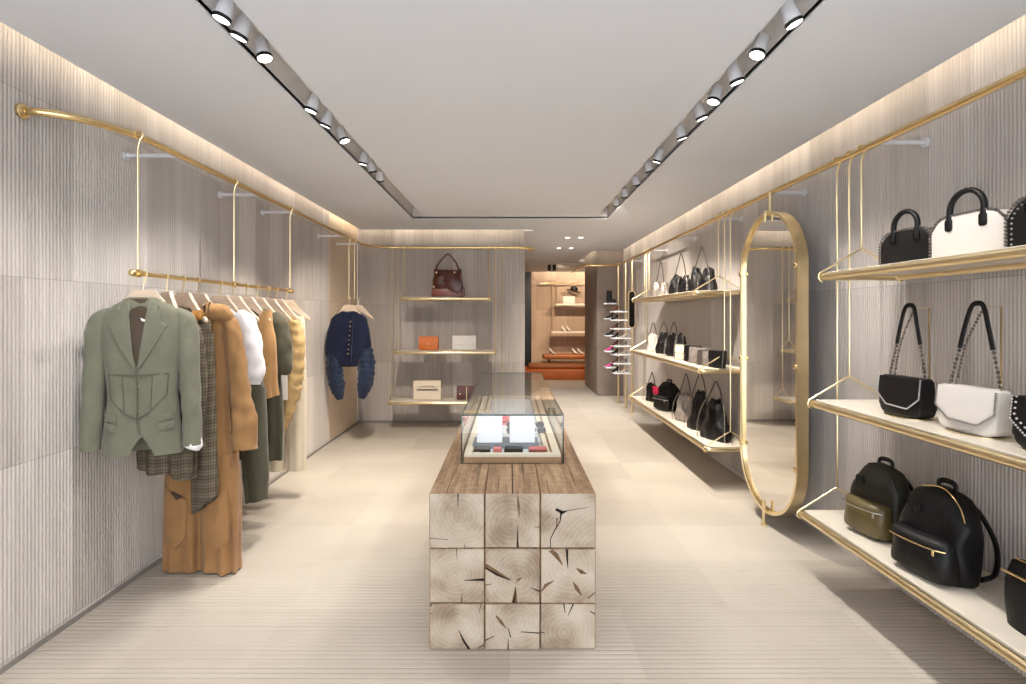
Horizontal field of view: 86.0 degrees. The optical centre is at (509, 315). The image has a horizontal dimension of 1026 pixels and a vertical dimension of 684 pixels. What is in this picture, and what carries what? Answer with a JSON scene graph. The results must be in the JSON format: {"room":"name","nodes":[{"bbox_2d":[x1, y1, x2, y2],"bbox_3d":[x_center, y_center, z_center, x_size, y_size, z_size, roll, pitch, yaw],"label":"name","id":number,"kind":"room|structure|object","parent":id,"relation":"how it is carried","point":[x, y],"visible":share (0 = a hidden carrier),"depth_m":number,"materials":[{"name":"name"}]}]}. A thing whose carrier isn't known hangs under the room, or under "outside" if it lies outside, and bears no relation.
{"room":"clothing store","nodes":[
{"label":"clothing store","id":0,"kind":"room"},
{"bbox_2d":[0,22,356,667],"bbox_3d":[-2.320,0.000,3.500,0.084,3.200,9.400,0,0,0],"label":"wall","id":1,"kind":"structure","parent":0,"point":[76,526],"depth_m":2.97,"materials":[{"name":"stone"}]},
{"bbox_2d":[0,422,356,674],"bbox_3d":[-2.276,1.588,3.500,0.008,0.024,9.400,0,0,0],"label":"baseboard","id":2,"kind":"structure","parent":1,"relation":"attached to","point":[43,641],"depth_m":2.98,"materials":[{"name":"grey wood"}]},
{"bbox_2d":[14,103,534,251],"bbox_3d":[-1.831,-0.955,5.686,2.152,0.072,6.106,0,0,25],"label":"rail","id":3,"kind":"object","parent":1,"relation":"attached to","point":[22,111],"visible":1,"depth_m":3.35,"materials":[{"name":"gold metal"}]},
{"bbox_2d":[128,129,293,292],"bbox_3d":[-1.965,-0.595,3.912,0.062,0.781,2.138,0,0,0],"label":"bar","id":4,"kind":"object","parent":3,"relation":"hanging from","point":[132,272],"visible":0.9,"depth_m":3.54,"materials":[{"name":"gold metal"}]},
{"bbox_2d":[123,270,165,301],"bbox_3d":[-1.965,-0.102,2.950,0.410,0.286,0.020,0,0,-14],"label":"clothes hanger","id":5,"kind":"object","parent":4,"relation":"hanging from","point":[132,293],"visible":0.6,"depth_m":2.94,"materials":[{"name":"brown wood"}]},
{"bbox_2d":[78,297,202,457],"bbox_3d":[-1.963,0.320,2.943,0.587,0.840,0.193,0,0,-14],"label":"blazer","id":6,"kind":"object","parent":5,"relation":"hanging from","point":[145,351],"visible":1,"depth_m":2.88,"materials":[{"name":"green fabric"}]},
{"bbox_2d":[160,273,177,307],"bbox_3d":[-1.965,-0.102,3.150,0.410,0.286,0.020,0,0,38],"label":"clothes hanger","id":7,"kind":"object","parent":4,"relation":"hanging from","point":[168,296],"visible":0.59,"depth_m":3.11,"materials":[{"name":"brown wood"}]},
{"bbox_2d":[136,306,207,480],"bbox_3d":[-1.935,0.434,3.131,0.470,0.984,0.164,0,0,16],"label":"coat","id":8,"kind":"object","parent":7,"relation":"hanging from","point":[182,466],"visible":0.18,"depth_m":3.08,"materials":[{"name":"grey fabric"}]},
{"bbox_2d":[174,275,207,322],"bbox_3d":[-1.965,-0.102,3.310,0.410,0.286,0.020,0,0,24],"label":"clothes hanger","id":9,"kind":"object","parent":4,"relation":"hanging from","point":[187,300],"visible":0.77,"depth_m":3.28,"materials":[{"name":"brown wood"}]},
{"bbox_2d":[183,308,218,514],"bbox_3d":[-1.949,0.568,3.287,0.417,1.236,0.178,0,0,12],"label":"dress","id":10,"kind":"object","parent":9,"relation":"hanging from","point":[204,488],"visible":0.34,"depth_m":3.24,"materials":[{"name":"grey fabric"}]},
{"bbox_2d":[182,277,211,307],"bbox_3d":[-1.965,-0.102,3.460,0.410,0.286,0.020,0,0,12],"label":"clothes hanger","id":11,"kind":"object","parent":4,"relation":"hanging from","point":[200,299],"visible":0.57,"depth_m":3.45,"materials":[{"name":"brown wood"}]},
{"bbox_2d":[210,280,238,312],"bbox_3d":[-1.965,-0.102,3.731,0.410,0.286,0.020,0,0,12],"label":"clothes hanger","id":12,"kind":"object","parent":4,"relation":"hanging from","point":[221,299],"visible":0.57,"depth_m":3.72,"materials":[{"name":"brown wood"}]},
{"bbox_2d":[162,301,257,575],"bbox_3d":[-1.877,0.750,3.441,0.640,1.681,0.219,0,0,4],"label":"coat","id":13,"kind":"object","parent":12,"relation":"hanging from","point":[209,540],"visible":0.54,"depth_m":3.39,"materials":[{"name":"brown fabric"}]},
{"bbox_2d":[229,281,259,321],"bbox_3d":[-1.965,-0.102,3.900,0.410,0.286,0.020,0,0,10],"label":"clothes hanger","id":14,"kind":"object","parent":4,"relation":"hanging from","point":[238,301],"visible":0.56,"depth_m":3.88,"materials":[{"name":"brown wood"}]},
{"bbox_2d":[228,306,265,384],"bbox_3d":[-1.967,0.196,3.727,0.656,0.526,0.170,0,0,6],"label":"shirt","id":15,"kind":"object","parent":14,"relation":"hanging from","point":[252,338],"visible":0.2,"depth_m":3.65,"materials":[{"name":"white fabric"}]},
{"bbox_2d":[239,283,270,320],"bbox_3d":[-1.965,-0.102,4.094,0.410,0.286,0.020,0,0,12],"label":"clothes hanger","id":16,"kind":"object","parent":4,"relation":"hanging from","point":[250,302],"visible":0.59,"depth_m":4.07,"materials":[{"name":"brown wood"}]},
{"bbox_2d":[254,284,274,312],"bbox_3d":[-1.965,-0.102,4.272,0.410,0.286,0.020,0,0,8],"label":"clothes hanger","id":17,"kind":"object","parent":4,"relation":"hanging from","point":[262,302],"visible":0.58,"depth_m":4.26,"materials":[{"name":"brown wood"}]},
{"bbox_2d":[265,286,291,320],"bbox_3d":[-1.965,-0.102,4.475,0.410,0.286,0.020,0,0,12],"label":"clothes hanger","id":18,"kind":"object","parent":4,"relation":"hanging from","point":[273,303],"visible":0.58,"depth_m":4.45,"materials":[{"name":"brown wood"}]},
{"bbox_2d":[239,309,292,461],"bbox_3d":[-1.967,0.527,4.271,0.598,1.165,0.172,0,0,6],"label":"jacket","id":19,"kind":"object","parent":18,"relation":"hanging from","point":[275,408],"visible":0.27,"depth_m":4.21,"materials":[{"name":"green fabric"}]},
{"bbox_2d":[274,310,287,399],"bbox_3d":[-1.965,0.318,4.474,0.312,0.725,0.131,0,0,6],"label":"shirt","id":20,"kind":"object","parent":18,"relation":"hanging from","point":[284,380],"visible":0.09,"depth_m":4.44,"materials":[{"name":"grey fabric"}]},
{"bbox_2d":[275,287,298,320],"bbox_3d":[-1.965,-0.102,4.634,0.410,0.286,0.020,0,0,10],"label":"clothes hanger","id":21,"kind":"object","parent":4,"relation":"hanging from","point":[281,302],"visible":0.59,"depth_m":4.61,"materials":[{"name":"brown wood"}]},
{"bbox_2d":[284,288,310,320],"bbox_3d":[-1.965,-0.102,4.838,0.410,0.286,0.020,0,0,-8],"label":"clothes hanger","id":22,"kind":"object","parent":4,"relation":"hanging from","point":[292,305],"visible":0.61,"depth_m":4.84,"materials":[{"name":"brown wood"}]},
{"bbox_2d":[387,246,502,404],"bbox_3d":[-0.880,0.118,7.680,1.602,2.208,0.425,0,0,0],"label":"shelf","id":23,"kind":"object","parent":3,"relation":"hanging from","point":[394,401],"visible":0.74,"depth_m":7.51,"materials":[{"name":"gold metal"}]},
{"bbox_2d":[413,380,441,399],"bbox_3d":[-1.145,1.029,7.635,0.385,0.265,0.130,0,0,0],"label":"handbag","id":24,"kind":"object","parent":23,"relation":"on","point":[422,389],"visible":1,"depth_m":7.60,"materials":[{"name":"leather"}]},
{"bbox_2d":[457,386,474,399],"bbox_3d":[-0.600,1.067,7.648,0.280,0.193,0.110,0,0,0],"label":"clutch bag","id":25,"kind":"object","parent":23,"relation":"on","point":[463,392],"visible":0.68,"depth_m":7.61,"materials":[{"name":"brown leather"}]},
{"bbox_2d":[393,246,497,354],"bbox_3d":[-0.885,-0.227,7.680,1.422,1.518,0.425,0,0,0],"label":"shelf","id":26,"kind":"object","parent":3,"relation":"hanging from","point":[494,351],"visible":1,"depth_m":7.49,"materials":[{"name":"gold metal"}]},
{"bbox_2d":[419,336,438,349],"bbox_3d":[-1.130,0.377,7.651,0.270,0.194,0.112,0,0,0],"label":"clutch bag","id":27,"kind":"object","parent":26,"relation":"on","point":[425,342],"visible":1,"depth_m":7.61,"materials":[{"name":"orange leather"}]},
{"bbox_2d":[452,335,475,349],"bbox_3d":[-0.635,0.372,7.652,0.330,0.204,0.112,0,0,0],"label":"clutch bag","id":28,"kind":"object","parent":26,"relation":"on","point":[459,342],"visible":1,"depth_m":7.61,"materials":[{"name":"white leather"}]},
{"bbox_2d":[400,246,491,301],"bbox_3d":[-0.885,-0.594,7.680,1.252,0.783,0.425,0,0,0],"label":"shelf","id":29,"kind":"object","parent":3,"relation":"hanging from","point":[406,298],"visible":1,"depth_m":7.49,"materials":[{"name":"gold metal"}]},
{"bbox_2d":[431,253,464,296],"bbox_3d":[-0.854,-0.566,7.643,0.469,0.615,0.209,0,0,0],"label":"bag","id":30,"kind":"object","parent":29,"relation":"on","point":[446,282],"visible":0.99,"depth_m":7.56,"materials":[{"name":"brown leather"}]},
{"bbox_2d":[239,380,268,503],"bbox_3d":[-1.923,0.657,3.898,0.439,1.314,0.144,0,0,6],"label":"trousers","id":31,"kind":"object","parent":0,"point":[255,462],"visible":0.24,"depth_m":3.84,"materials":[{"name":"green fabric"}]},
{"bbox_2d":[257,311,278,398],"bbox_3d":[-1.927,0.337,4.093,0.444,0.754,0.155,0,0,6],"label":"sleeveless top","id":32,"kind":"object","parent":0,"point":[266,328],"visible":0.38,"depth_m":4.04,"materials":[{"name":"fabric"}]},
{"bbox_2d":[269,316,306,471],"bbox_3d":[-1.964,0.677,4.837,0.345,1.355,0.132,0,0,-4],"label":"trousers","id":33,"kind":"object","parent":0,"point":[295,437],"visible":0.35,"depth_m":4.80,"materials":[{"name":"beige fabric"}]},
{"bbox_2d":[283,316,305,434],"bbox_3d":[-1.901,0.504,4.614,0.392,1.048,0.153,0,0,9],"label":"blouse","id":34,"kind":"object","parent":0,"point":[295,379],"visible":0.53,"depth_m":4.56,"materials":[{"name":"yellow fabric"}]},
{"bbox_2d":[325,311,375,399],"bbox_3d":[-1.934,0.481,6.699,0.618,1.082,0.211,0,0,0],"label":"jacket","id":35,"kind":"object","parent":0,"point":[348,340],"visible":1,"depth_m":6.64,"materials":[{"name":"blue fabric"}]},
{"bbox_2d":[357,228,524,420],"bbox_3d":[-1.030,0.000,8.270,2.500,3.200,0.140,0,0,0],"label":"wall","id":36,"kind":"structure","parent":0,"point":[380,271],"depth_m":8.20,"materials":[{"name":"wood"}]},
{"bbox_2d":[357,421,460,422],"bbox_3d":[-1.030,1.580,8.196,2.500,0.040,0.008,0,0,0],"label":"baseboard","id":37,"kind":"structure","parent":36,"relation":"attached to","point":[357,421],"depth_m":8.19,"materials":[{"name":"grey metal"}]},
{"bbox_2d":[0,0,1025,271],"bbox_3d":[0.665,-1.360,7.392,5.884,0.180,17.908,0,0,10],"label":"ceiling","id":38,"kind":"structure","parent":0,"point":[529,116],"depth_m":3.02,"materials":[{"name":"paint"}]},
{"bbox_2d":[212,0,236,25],"bbox_3d":[-1.199,-1.330,2.307,0.094,0.201,0.077,0,0,0],"label":"ceiling spotlight","id":39,"kind":"object","parent":38,"relation":"attached to","point":[223,13],"visible":0.96,"depth_m":2.29,"materials":[{"name":"white paint"}]},
{"bbox_2d":[230,10,252,43],"bbox_3d":[-1.199,-1.329,2.460,0.099,0.202,0.075,0,0,0],"label":"ceiling spotlight","id":40,"kind":"object","parent":38,"relation":"attached to","point":[241,30],"visible":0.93,"depth_m":2.43,"materials":[{"name":"white paint"}]},
{"bbox_2d":[254,33,272,63],"bbox_3d":[-1.192,-1.330,2.657,0.092,0.200,0.081,0,0,0],"label":"ceiling spotlight","id":41,"kind":"object","parent":38,"relation":"attached to","point":[263,52],"visible":0.98,"depth_m":2.64,"materials":[{"name":"white paint"}]},
{"bbox_2d":[304,91,319,114],"bbox_3d":[-1.199,-1.330,3.338,0.095,0.201,0.075,0,0,0],"label":"ceiling spotlight","id":42,"kind":"object","parent":38,"relation":"attached to","point":[312,105],"visible":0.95,"depth_m":3.31,"materials":[{"name":"white paint"}]},
{"bbox_2d":[319,107,333,128],"bbox_3d":[-1.199,-1.329,3.603,0.100,0.202,0.076,0,0,0],"label":"ceiling spotlight","id":43,"kind":"object","parent":38,"relation":"attached to","point":[327,118],"visible":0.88,"depth_m":3.57,"materials":[{"name":"white paint"}]},
{"bbox_2d":[336,124,349,143],"bbox_3d":[-1.191,-1.329,3.917,0.100,0.202,0.076,0,0,0],"label":"ceiling spotlight","id":44,"kind":"object","parent":38,"relation":"attached to","point":[343,138],"visible":0.97,"depth_m":3.90,"materials":[{"name":"white paint"}]},
{"bbox_2d":[358,149,368,165],"bbox_3d":[-1.198,-1.330,4.503,0.088,0.199,0.078,0,0,0],"label":"ceiling spotlight","id":45,"kind":"object","parent":38,"relation":"attached to","point":[363,160],"visible":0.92,"depth_m":4.47,"materials":[{"name":"white paint"}]},
{"bbox_2d":[531,263,584,270],"bbox_3d":[1.450,-1.179,14.155,1.900,0.178,1.789,0,0,0],"label":"track light","id":46,"kind":"object","parent":38,"relation":"attached to","point":[539,265],"visible":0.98,"depth_m":13.28,"materials":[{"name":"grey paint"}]},
{"bbox_2d":[652,147,663,163],"bbox_3d":[1.192,-1.329,4.432,0.097,0.201,0.075,0,0,40],"label":"ceiling spotlight","id":47,"kind":"object","parent":38,"relation":"attached to","point":[657,158],"visible":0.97,"depth_m":4.40,"materials":[{"name":"white paint"}]},
{"bbox_2d":[674,122,687,140],"bbox_3d":[1.199,-1.329,3.863,0.095,0.201,0.077,0,0,0],"label":"ceiling spotlight","id":48,"kind":"object","parent":38,"relation":"attached to","point":[680,132],"visible":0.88,"depth_m":3.83,"materials":[{"name":"white paint"}]},
{"bbox_2d":[692,99,707,121],"bbox_3d":[1.199,-1.329,3.470,0.098,0.202,0.075,0,0,0],"label":"ceiling spotlight","id":49,"kind":"object","parent":38,"relation":"attached to","point":[699,111],"visible":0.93,"depth_m":3.44,"materials":[{"name":"white paint"}]},
{"bbox_2d":[706,81,722,105],"bbox_3d":[1.191,-1.329,3.197,0.095,0.201,0.077,0,0,0],"label":"ceiling spotlight","id":50,"kind":"object","parent":38,"relation":"attached to","point":[714,97],"visible":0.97,"depth_m":3.18,"materials":[{"name":"white paint"}]},
{"bbox_2d":[726,59,744,86],"bbox_3d":[1.199,-1.330,2.930,0.095,0.201,0.075,0,0,0],"label":"ceiling spotlight","id":51,"kind":"object","parent":38,"relation":"attached to","point":[734,74],"visible":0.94,"depth_m":2.90,"materials":[{"name":"white paint"}]},
{"bbox_2d":[749,30,769,60],"bbox_3d":[1.191,-1.329,2.627,0.098,0.202,0.081,0,0,0],"label":"ceiling spotlight","id":52,"kind":"object","parent":38,"relation":"attached to","point":[757,52],"visible":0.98,"depth_m":2.61,"materials":[{"name":"white paint"}]},
{"bbox_2d":[778,0,803,30],"bbox_3d":[1.199,-1.329,2.347,0.101,0.202,0.077,0,0,0],"label":"ceiling spotlight","id":53,"kind":"object","parent":38,"relation":"attached to","point":[790,15],"visible":0.97,"depth_m":2.33,"materials":[{"name":"white paint"}]},
{"bbox_2d":[0,380,1025,683],"bbox_3d":[0.800,1.650,8.000,8.400,0.100,18.400,0,0,0],"label":"floor","id":54,"kind":"structure","parent":0,"point":[331,585],"depth_m":3.07,"materials":[{"name":"tile"}]},
{"bbox_2d":[429,425,595,649],"bbox_3d":[0.012,1.223,4.244,0.798,0.751,3.220,0,0,0],"label":"plinth","id":55,"kind":"object","parent":54,"relation":"on","point":[512,546],"visible":0.84,"depth_m":2.64,"materials":[{"name":"brown wood"}]},
{"bbox_2d":[461,373,563,463],"bbox_3d":[0.014,0.707,4.329,0.590,0.284,2.343,0,0,0],"label":"glass case","id":56,"kind":"object","parent":55,"relation":"on","point":[546,409],"visible":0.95,"depth_m":3.86,"materials":[{"name":"clear glass"}]},
{"bbox_2d":[473,412,505,448],"bbox_3d":[-0.125,0.706,3.450,0.205,0.204,0.200,0,0,0],"label":"box","id":57,"kind":"object","parent":56,"relation":"on","point":[489,428],"visible":0.87,"depth_m":3.40,"materials":[{"name":"white metal"}]},
{"bbox_2d":[464,396,560,462],"bbox_3d":[0.014,0.822,4.329,0.564,0.053,2.313,0,0,0],"label":"tray","id":58,"kind":"object","parent":56,"relation":"on","point":[504,404],"depth_m":3.69,"materials":[{"name":"beige paint"}]},
{"bbox_2d":[504,446,522,451],"bbox_3d":[0.020,0.794,3.262,0.110,0.030,0.070,0,0,0],"label":"wallet","id":59,"kind":"object","parent":56,"relation":"in","point":[506,448],"visible":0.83,"depth_m":3.23,"materials":[{"name":"black leather"}]},
{"bbox_2d":[506,412,538,448],"bbox_3d":[0.075,0.706,3.450,0.205,0.204,0.200,0,0,0],"label":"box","id":60,"kind":"object","parent":56,"relation":"on","point":[522,428],"visible":0.88,"depth_m":3.40,"materials":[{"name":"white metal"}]},
{"bbox_2d":[528,446,546,451],"bbox_3d":[0.165,0.794,3.262,0.110,0.030,0.070,0,0,0],"label":"wallet","id":61,"kind":"object","parent":56,"relation":"in","point":[531,448],"visible":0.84,"depth_m":3.24,"materials":[{"name":"brown leather"}]},
{"bbox_2d":[525,363,584,379],"bbox_3d":[2.235,1.420,14.200,3.770,0.360,0.900,0,0,0],"label":"sofa","id":62,"kind":"object","parent":54,"relation":"on","point":[550,371],"visible":0.21,"depth_m":13.76,"materials":[{"name":"orange leather"}]},
{"bbox_2d":[528,363,584,368],"bbox_3d":[1.360,1.290,14.280,1.780,0.100,0.740,0,0,0],"label":"cushion","id":63,"kind":"object","parent":62,"relation":"on","point":[530,365],"depth_m":13.92,"materials":[{"name":"orange leather"}]},
{"bbox_2d":[542,353,584,362],"bbox_3d":[2.210,1.335,15.550,2.590,0.530,0.500,0,0,0],"label":"bench","id":64,"kind":"object","parent":54,"relation":"on","point":[548,356],"visible":0.29,"depth_m":15.31,"materials":[{"name":"orange leather"}]},
{"bbox_2d":[604,259,634,412],"bbox_3d":[1.895,0.328,9.695,0.330,2.545,1.270,0,0,0],"label":"stand","id":65,"kind":"object","parent":54,"relation":"on","point":[618,363],"visible":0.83,"depth_m":9.47,"materials":[{"name":"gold metal"}]},
{"bbox_2d":[628,291,635,327],"bbox_3d":[2.005,-0.110,9.075,0.124,0.620,0.060,0,0,0],"label":"mirror","id":66,"kind":"object","parent":65,"relation":"attached to","point":[631,294],"visible":0.99,"depth_m":9.06,"materials":[{"name":"gold metal"}]},
{"bbox_2d":[739,192,808,526],"bbox_3d":[1.973,0.329,4.200,0.114,2.543,0.880,0,0,-2],"label":"mirror","id":67,"kind":"object","parent":54,"relation":"on","point":[774,264],"visible":1,"depth_m":4.09,"materials":[{"name":"gold metal"}]},
{"bbox_2d":[531,272,584,362],"bbox_3d":[2.660,0.000,16.040,4.080,3.200,0.080,0,0,0],"label":"wall","id":68,"kind":"structure","parent":0,"point":[546,317],"depth_m":16.00,"materials":[{"name":"wood"}]},
{"bbox_2d":[525,272,530,365],"bbox_3d":[0.420,0.140,16.005,0.400,2.900,0.090,0,0,0],"label":"door","id":69,"kind":"structure","parent":68,"relation":"in","point":[527,274],"depth_m":15.99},
{"bbox_2d":[585,250,623,394],"bbox_3d":[3.200,0.000,11.975,2.900,3.200,1.850,0,0,0],"label":"wall pillar","id":70,"kind":"structure","parent":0,"point":[599,280],"depth_m":11.05,"materials":[{"name":"grey paint"}]},
{"bbox_2d":[624,14,1025,676],"bbox_3d":[2.320,0.000,4.925,0.080,3.200,12.250,0,0,0],"label":"wall","id":71,"kind":"structure","parent":0,"point":[980,144],"depth_m":3.35,"materials":[{"name":"stone"}]},
{"bbox_2d":[572,67,1025,272],"bbox_3d":[1.810,-0.950,5.500,0.939,0.051,13.000,0,0,0],"label":"rail","id":72,"kind":"object","parent":71,"relation":"attached to","point":[1020,74],"visible":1,"depth_m":3.02,"materials":[{"name":"gold metal"}]},
{"bbox_2d":[628,208,739,452],"bbox_3d":[2.020,0.134,6.645,0.505,2.240,3.272,0,0,0],"label":"shelf","id":73,"kind":"object","parent":72,"relation":"hanging from","point":[707,445],"visible":0.56,"depth_m":5.55,"materials":[{"name":"beige wood"}]},
{"bbox_2d":[642,372,656,401],"bbox_3d":[2.004,0.997,7.752,0.166,0.410,0.270,0,0,-25],"label":"tote","id":74,"kind":"object","parent":73,"relation":"on","point":[649,388],"visible":0.62,"depth_m":7.73,"materials":[{"name":"black leather"}]},
{"bbox_2d":[653,379,680,410],"bbox_3d":[1.990,1.002,7.000,0.290,0.400,0.352,0,0,-25],"label":"backpack","id":75,"kind":"object","parent":73,"relation":"on","point":[666,393],"visible":0.9,"depth_m":6.91,"materials":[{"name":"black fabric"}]},
{"bbox_2d":[672,373,693,422],"bbox_3d":[2.003,0.925,6.251,0.162,0.545,0.329,0,0,-25],"label":"tote","id":76,"kind":"object","parent":73,"relation":"on","point":[682,399],"visible":0.75,"depth_m":6.22,"materials":[{"name":"grey leather"}]},
{"bbox_2d":[683,373,707,430],"bbox_3d":[2.002,0.896,5.781,0.181,0.608,0.349,0,0,-25],"label":"tote","id":77,"kind":"object","parent":73,"relation":"on","point":[699,397],"visible":0.59,"depth_m":5.76,"materials":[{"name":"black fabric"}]},
{"bbox_2d":[696,381,731,442],"bbox_3d":[2.001,0.916,5.340,0.180,0.569,0.370,0,0,-25],"label":"tote","id":78,"kind":"object","parent":73,"relation":"on","point":[715,424],"visible":0.96,"depth_m":5.28,"materials":[{"name":"black leather"}]},
{"bbox_2d":[630,211,739,374],"bbox_3d":[2.020,-0.216,6.660,0.505,1.540,3.022,0,0,0],"label":"shelf","id":79,"kind":"object","parent":72,"relation":"hanging from","point":[670,360],"visible":0.6,"depth_m":5.51,"materials":[{"name":"gold metal"}]},
{"bbox_2d":[644,323,657,351],"bbox_3d":[2.025,0.298,7.753,0.129,0.409,0.268,0,0,-30],"label":"tote","id":80,"kind":"object","parent":79,"relation":"on","point":[651,338],"visible":0.75,"depth_m":7.73,"materials":[{"name":"white leather"}]},
{"bbox_2d":[653,322,667,353],"bbox_3d":[2.020,0.287,7.224,0.117,0.428,0.294,0,0,-30],"label":"tote","id":81,"kind":"object","parent":79,"relation":"on","point":[659,348],"visible":0.61,"depth_m":7.22,"materials":[{"name":"black leather"}]},
{"bbox_2d":[664,322,677,355],"bbox_3d":[2.021,0.284,6.781,0.117,0.423,0.248,0,0,-30],"label":"tote","id":82,"kind":"object","parent":79,"relation":"on","point":[669,350],"visible":0.52,"depth_m":6.78,"materials":[{"name":"black leather"}]},
{"bbox_2d":[674,344,683,359],"bbox_3d":[1.974,0.407,6.202,0.084,0.178,0.271,0,0,-28],"label":"clutch bag","id":83,"kind":"object","parent":79,"relation":"on","point":[679,348],"visible":0.53,"depth_m":6.24,"materials":[{"name":"beige leather"}]},
{"bbox_2d":[683,344,701,360],"bbox_3d":[1.975,0.402,5.952,0.085,0.188,0.211,0,0,-28],"label":"clutch bag","id":84,"kind":"object","parent":79,"relation":"on","point":[686,346],"visible":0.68,"depth_m":5.99,"materials":[{"name":"black leather"}]},
{"bbox_2d":[688,346,710,362],"bbox_3d":[1.974,0.407,5.722,0.084,0.178,0.251,0,0,-28],"label":"clutch bag","id":85,"kind":"object","parent":79,"relation":"on","point":[692,349],"visible":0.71,"depth_m":5.76,"materials":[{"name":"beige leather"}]},
{"bbox_2d":[707,349,726,368],"bbox_3d":[1.974,0.407,5.237,0.084,0.178,0.181,0,0,-28],"label":"clutch bag","id":86,"kind":"object","parent":79,"relation":"on","point":[713,354],"visible":0.95,"depth_m":5.20,"materials":[{"name":"black leather"}]},
{"bbox_2d":[632,214,739,302],"bbox_3d":[2.020,-0.589,6.660,0.505,0.793,2.722,0,0,0],"label":"shelf","id":87,"kind":"object","parent":72,"relation":"hanging from","point":[695,294],"visible":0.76,"depth_m":5.85,"materials":[{"name":"gold metal"}]},
{"bbox_2d":[650,261,668,296],"bbox_3d":[2.000,-0.485,7.304,0.145,0.478,0.321,0,0,-20],"label":"tote","id":88,"kind":"object","parent":87,"relation":"on","point":[658,289],"visible":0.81,"depth_m":7.27,"materials":[{"name":"white leather"}]},
{"bbox_2d":[667,253,689,293],"bbox_3d":[2.002,-0.490,6.432,0.157,0.487,0.371,0,0,-20],"label":"tote","id":89,"kind":"object","parent":87,"relation":"on","point":[677,284],"visible":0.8,"depth_m":6.44,"materials":[{"name":"black leather"}]},
{"bbox_2d":[686,246,717,291],"bbox_3d":[2.006,-0.485,5.734,0.155,0.478,0.376,0,0,-20],"label":"tote","id":90,"kind":"object","parent":87,"relation":"on","point":[697,279],"visible":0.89,"depth_m":5.68,"materials":[{"name":"black leather"}]},
{"bbox_2d":[796,156,1025,672],"bbox_3d":[2.020,0.134,1.814,0.505,2.240,3.230,0,0,0],"label":"shelf","id":91,"kind":"object","parent":72,"relation":"hanging from","point":[980,611],"visible":0.56,"depth_m":2.41,"materials":[{"name":"gold metal"}]},
{"bbox_2d":[842,456,913,541],"bbox_3d":[2.022,0.988,3.021,0.302,0.425,0.322,0,0,-12],"label":"backpack","id":92,"kind":"object","parent":91,"relation":"on","point":[879,493],"visible":0.84,"depth_m":2.95,"materials":[{"name":"green leather"}]},
{"bbox_2d":[889,477,1000,588],"bbox_3d":[1.984,0.979,2.553,0.326,0.448,0.354,0,0,-10],"label":"backpack","id":93,"kind":"object","parent":91,"relation":"on","point":[938,535],"visible":1,"depth_m":2.45,"materials":[{"name":"black leather"}]},
{"bbox_2d":[1001,558,1025,635],"bbox_3d":[1.973,1.072,1.978,0.178,0.251,0.404,0,0,-4],"label":"bag","id":94,"kind":"object","parent":91,"relation":"on","point":[1015,578],"visible":1,"depth_m":2.11,"materials":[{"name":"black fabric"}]},
{"bbox_2d":[807,150,1025,471],"bbox_3d":[2.020,-0.216,1.813,0.505,1.540,2.989,0,0,0],"label":"shelf","id":95,"kind":"object","parent":72,"relation":"hanging from","point":[1009,453],"visible":0.62,"depth_m":2.49,"materials":[{"name":"gold metal"}]},
{"bbox_2d":[877,303,936,418],"bbox_3d":[1.956,0.212,2.720,0.108,0.555,0.278,0,0,-3],"label":"shoulder bag","id":96,"kind":"object","parent":95,"relation":"on","point":[901,395],"visible":1,"depth_m":2.67,"materials":[{"name":"black leather"}]},
{"bbox_2d":[884,308,935,420],"bbox_3d":[1.975,0.228,2.720,0.190,0.536,0.240,0,0,0],"label":"stand","id":97,"kind":"object","parent":95,"relation":"on","point":[885,413],"visible":0.38,"depth_m":2.69,"materials":[{"name":"gold metal"}]},
{"bbox_2d":[934,301,1012,436],"bbox_3d":[1.956,0.212,2.325,0.108,0.555,0.292,0,0,-3],"label":"shoulder bag","id":98,"kind":"object","parent":95,"relation":"on","point":[975,410],"visible":1,"depth_m":2.28,"materials":[{"name":"white leather"}]},
{"bbox_2d":[946,306,1010,439],"bbox_3d":[1.975,0.228,2.325,0.190,0.536,0.240,0,0,0],"label":"stand","id":99,"kind":"object","parent":95,"relation":"on","point":[1001,307],"visible":0.37,"depth_m":2.29,"materials":[{"name":"gold metal"}]},
{"bbox_3d":[1.975,0.228,1.965,0.190,0.536,0.240,0,0,0],"label":"stand","id":100,"kind":"object","parent":95,"relation":"on","visible":0},
{"bbox_2d":[1008,395,1025,447],"bbox_3d":[1.955,0.212,1.965,0.111,0.555,0.278,0,0,-3],"label":"shoulder bag","id":101,"kind":"object","parent":100,"relation":"on","point":[1017,413],"visible":1,"depth_m":2.06,"materials":[{"name":"black leather"}]},
{"bbox_2d":[817,144,1025,281],"bbox_3d":[2.020,-0.589,1.812,0.505,0.793,2.766,0,0,0],"label":"shelf","id":102,"kind":"object","parent":72,"relation":"hanging from","point":[1008,258],"visible":0.92,"depth_m":2.58,"materials":[{"name":"gold metal"}]},
{"bbox_2d":[878,209,934,264],"bbox_3d":[1.998,-0.388,2.695,0.154,0.271,0.347,0,0,-4],"label":"handbag","id":103,"kind":"object","parent":102,"relation":"on","point":[911,243],"visible":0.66,"depth_m":2.69,"materials":[{"name":"black leather"}]},
{"bbox_2d":[928,187,1012,257],"bbox_3d":[1.998,-0.399,2.335,0.154,0.292,0.377,0,0,-4],"label":"handbag","id":104,"kind":"object","parent":102,"relation":"on","point":[981,229],"visible":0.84,"depth_m":2.32,"materials":[{"name":"white leather"}]},
{"bbox_2d":[1003,196,1025,246],"bbox_3d":[1.998,-0.401,1.965,0.154,0.295,0.357,0,0,-3],"label":"handbag","id":105,"kind":"object","parent":102,"relation":"on","point":[1016,222],"visible":0.99,"depth_m":2.09,"materials":[{"name":"black leather"}]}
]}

